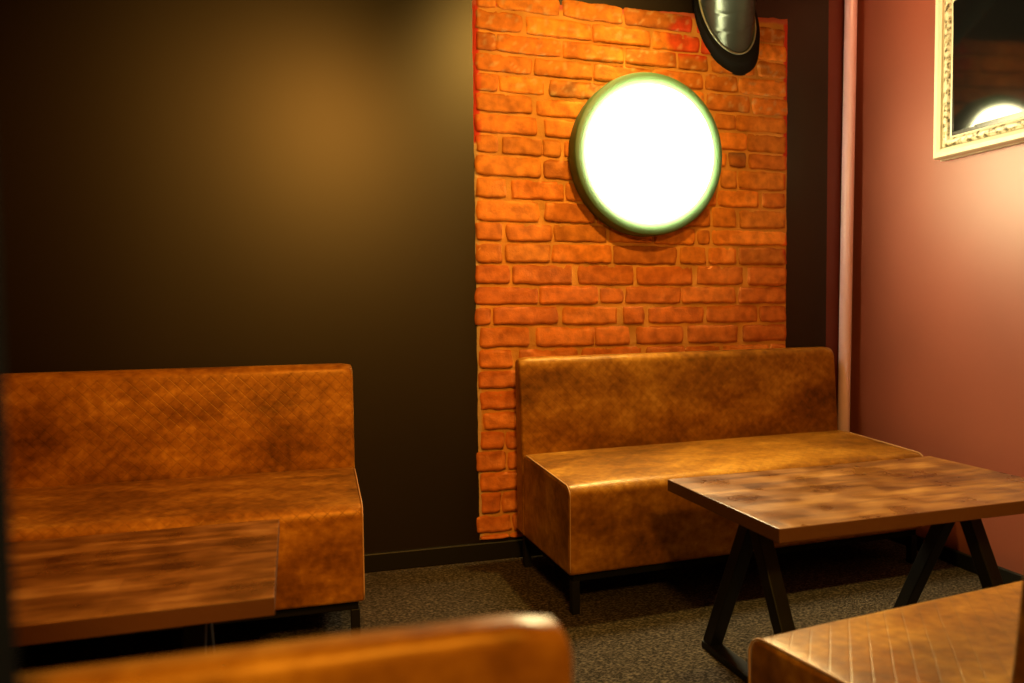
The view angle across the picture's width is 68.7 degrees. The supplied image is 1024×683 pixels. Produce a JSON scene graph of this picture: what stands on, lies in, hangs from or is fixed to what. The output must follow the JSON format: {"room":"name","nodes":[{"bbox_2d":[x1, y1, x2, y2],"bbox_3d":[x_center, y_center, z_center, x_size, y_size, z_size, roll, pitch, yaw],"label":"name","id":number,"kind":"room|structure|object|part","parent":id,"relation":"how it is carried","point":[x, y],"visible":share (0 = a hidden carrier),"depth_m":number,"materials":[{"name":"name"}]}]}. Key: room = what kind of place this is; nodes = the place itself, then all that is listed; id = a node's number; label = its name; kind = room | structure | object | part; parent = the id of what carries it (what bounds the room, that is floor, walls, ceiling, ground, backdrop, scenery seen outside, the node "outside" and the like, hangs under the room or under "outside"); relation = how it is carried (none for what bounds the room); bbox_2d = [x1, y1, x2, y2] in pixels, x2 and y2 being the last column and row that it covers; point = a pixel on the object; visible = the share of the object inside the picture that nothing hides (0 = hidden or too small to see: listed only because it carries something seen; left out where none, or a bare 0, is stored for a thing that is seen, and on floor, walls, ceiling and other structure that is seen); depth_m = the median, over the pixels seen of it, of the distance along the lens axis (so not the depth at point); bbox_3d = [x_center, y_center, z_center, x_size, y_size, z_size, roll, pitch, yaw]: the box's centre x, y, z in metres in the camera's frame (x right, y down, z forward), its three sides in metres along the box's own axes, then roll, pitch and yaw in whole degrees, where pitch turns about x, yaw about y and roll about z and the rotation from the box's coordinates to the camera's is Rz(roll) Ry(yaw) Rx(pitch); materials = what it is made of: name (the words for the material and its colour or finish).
{"room":"bar seating area","nodes":[
{"label":"bar seating area","id":0,"kind":"room"},
{"bbox_2d":[0,292,17,682],"bbox_3d":[-0.794,-0.320,0.092,1.230,2.750,0.080,-1,3,-15],"label":"wall partition","id":1,"kind":"structure","parent":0,"point":[8,646],"depth_m":0.30,"materials":[{"name":"paint"}]},
{"bbox_2d":[0,0,850,553],"bbox_3d":[-0.863,-0.456,2.870,5.250,2.750,0.120,-1,3,-15],"label":"wall","id":2,"kind":"structure","parent":0,"point":[386,190],"depth_m":2.95,"materials":[{"name":"brown paint"}]},
{"bbox_2d":[364,539,541,572],"bbox_3d":[-0.842,0.882,2.887,5.034,0.074,0.016,-1,3,-15],"label":"baseboard","id":3,"kind":"structure","parent":2,"relation":"attached to","point":[473,552],"depth_m":3.03,"materials":[{"name":"black paint"}]},
{"bbox_2d":[569,72,721,236],"bbox_3d":[0.571,-0.779,3.129,0.674,0.674,0.117,-1,3,-15],"label":"wall lamp","id":4,"kind":"object","parent":2,"relation":"attached to","point":[645,151],"visible":1,"depth_m":3.08,"materials":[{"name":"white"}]},
{"bbox_2d":[587,85,712,221],"bbox_3d":[0.579,-0.778,3.100,0.557,0.557,0.058,-1,3,-15],"label":"diffuser","id":5,"kind":"object","parent":4,"relation":"attached to","point":[650,147],"depth_m":3.07,"materials":[{"name":"white"}]},
{"bbox_2d":[694,0,759,75],"bbox_3d":[0.869,-1.527,3.039,0.274,0.748,0.618,0,3,17],"label":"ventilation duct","id":6,"kind":"object","parent":2,"relation":"attached to","point":[729,30],"visible":1,"depth_m":3.19,"materials":[{"name":"black metal"}]},
{"bbox_2d":[837,0,857,431],"bbox_3d":[1.536,-0.513,3.436,0.080,2.750,0.054,-1,3,-15],"label":"pipe","id":7,"kind":"object","parent":2,"relation":"attached to","point":[850,6],"visible":0.79,"depth_m":3.41,"materials":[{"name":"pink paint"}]},
{"bbox_2d":[17,539,981,682],"bbox_3d":[-0.160,1.083,0.407,5.250,0.100,5.373,-1,3,-15],"label":"floor","id":8,"kind":"structure","parent":0,"point":[645,627],"depth_m":2.59,"materials":[{"name":"carpet"}]},
{"bbox_2d":[12,519,279,653],"bbox_3d":[-0.989,0.730,1.508,1.000,0.518,0.534,-2,3,-16],"label":"coffee table","id":9,"kind":"object","parent":8,"relation":"on","point":[193,578],"visible":0.95,"depth_m":1.48,"materials":[{"name":"brown wood"}]},
{"bbox_3d":[-0.637,0.740,1.499,0.043,0.469,0.242,-2,3,-16],"label":"leg","id":10,"kind":"part","parent":9,"relation":"part of","materials":[{"name":"black"}]},
{"bbox_3d":[-0.698,0.730,1.706,0.043,0.469,0.242,-2,3,-16],"label":"leg","id":11,"kind":"part","parent":9,"relation":"part of","materials":[{"name":"black metal"}]},
{"bbox_2d":[4,363,364,646],"bbox_3d":[-1.260,0.529,2.367,1.524,0.840,0.558,-1,3,-15],"label":"sofa","id":12,"kind":"object","parent":8,"relation":"on","point":[105,451],"visible":0.77,"depth_m":2.52,"materials":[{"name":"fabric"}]},
{"bbox_3d":[-1.321,0.450,2.592,1.524,0.702,0.085,-1,3,-15],"label":"backrest","id":13,"kind":"part","parent":12,"relation":"part of","materials":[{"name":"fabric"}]},
{"bbox_3d":[-1.248,0.648,2.331,1.520,0.330,0.471,-1,3,-15],"label":"seat","id":14,"kind":"part","parent":12,"relation":"part of","materials":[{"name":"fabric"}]},
{"bbox_3d":[-1.258,0.823,2.387,1.480,0.028,0.523,-1,3,-15],"label":"frame","id":15,"kind":"part","parent":12,"relation":"part of","materials":[{"name":"black metal"}]},
{"bbox_3d":[-0.488,0.885,2.335,0.028,0.114,0.028,-1,3,-15],"label":"leg","id":16,"kind":"part","parent":12,"relation":"part of","materials":[{"name":"black metal"}]},
{"bbox_2d":[18,614,571,682],"bbox_3d":[-0.761,0.611,0.585,1.524,0.840,0.558,-1,3,-15],"label":"sofa","id":17,"kind":"object","parent":8,"relation":"on","point":[506,648],"visible":1,"depth_m":0.47,"materials":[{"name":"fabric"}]},
{"bbox_2d":[515,347,922,614],"bbox_3d":[0.826,0.474,2.986,1.524,0.840,0.558,-2,3,-18],"label":"sofa","id":18,"kind":"object","parent":8,"relation":"on","point":[600,438],"visible":0.78,"depth_m":2.97,"materials":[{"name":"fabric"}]},
{"bbox_3d":[0.060,0.846,3.007,0.028,0.114,0.028,-2,3,-18],"label":"leg","id":19,"kind":"part","parent":18,"relation":"part of","materials":[{"name":"black metal"}]},
{"bbox_3d":[0.213,0.867,2.544,0.028,0.114,0.028,-2,3,-18],"label":"leg","id":20,"kind":"part","parent":18,"relation":"part of","materials":[{"name":"black metal"}]},
{"bbox_3d":[0.751,0.395,3.207,1.524,0.702,0.085,-2,3,-18],"label":"backrest","id":21,"kind":"part","parent":18,"relation":"part of","materials":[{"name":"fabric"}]},
{"bbox_3d":[0.827,0.768,3.005,1.480,0.028,0.523,-2,3,-18],"label":"frame","id":22,"kind":"part","parent":18,"relation":"part of","materials":[{"name":"black metal"}]},
{"bbox_3d":[0.841,0.593,2.950,1.520,0.330,0.471,-2,3,-18],"label":"seat","id":23,"kind":"part","parent":18,"relation":"part of","materials":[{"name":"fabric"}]},
{"bbox_3d":[1.599,0.828,2.999,0.028,0.114,0.028,-2,3,-18],"label":"leg","id":24,"kind":"part","parent":18,"relation":"part of","materials":[{"name":"black metal"}]},
{"bbox_2d":[668,456,1023,682],"bbox_3d":[1.029,0.673,2.168,1.000,0.518,0.534,-2,3,-17],"label":"coffee table","id":25,"kind":"object","parent":8,"relation":"on","point":[779,506],"visible":0.77,"depth_m":2.10,"materials":[{"name":"brown wood"}]},
{"bbox_3d":[0.634,0.692,2.161,0.043,0.469,0.242,-2,3,-17],"label":"leg","id":26,"kind":"part","parent":25,"relation":"part of","materials":[{"name":"black metal"}]},
{"bbox_3d":[0.698,0.701,1.955,0.043,0.469,0.242,-2,3,-17],"label":"leg","id":27,"kind":"part","parent":25,"relation":"part of","materials":[{"name":"black metal"}]},
{"bbox_3d":[1.318,0.673,2.370,0.043,0.469,0.242,-2,3,-17],"label":"leg","id":28,"kind":"part","parent":25,"relation":"part of","materials":[{"name":"black metal"}]},
{"bbox_3d":[1.381,0.683,2.163,0.043,0.469,0.242,-2,3,-17],"label":"leg","id":29,"kind":"part","parent":25,"relation":"part of","materials":[{"name":"black metal"}]},
{"bbox_2d":[748,573,1023,682],"bbox_3d":[1.243,0.547,1.404,1.524,0.840,0.558,-2,3,-22],"label":"sofa","id":30,"kind":"object","parent":8,"relation":"on","point":[977,636],"visible":1,"depth_m":1.30,"materials":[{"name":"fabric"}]},
{"bbox_3d":[1.330,0.487,1.181,1.524,0.702,0.085,-2,3,-22],"label":"backrest","id":31,"kind":"part","parent":30,"relation":"part of","materials":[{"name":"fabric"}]},
{"bbox_2d":[850,0,1023,574],"bbox_3d":[2.308,-0.403,1.007,0.100,2.750,5.173,-1,3,-15],"label":"wall","id":32,"kind":"structure","parent":0,"point":[937,334],"depth_m":3.06,"materials":[{"name":"paint"}]},
{"bbox_2d":[890,536,1022,584],"bbox_3d":[2.271,0.942,1.050,0.016,0.060,5.157,-1,3,-15],"label":"baseboard","id":33,"kind":"structure","parent":32,"relation":"attached to","point":[952,556],"depth_m":2.92,"materials":[{"name":"black paint"}]},
{"bbox_2d":[933,0,1023,160],"bbox_3d":[1.824,-1.022,2.417,0.071,0.664,1.110,-1,3,-15],"label":"mirror","id":34,"kind":"object","parent":32,"relation":"attached to","point":[979,69],"visible":1,"depth_m":2.75,"materials":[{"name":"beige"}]}
]}

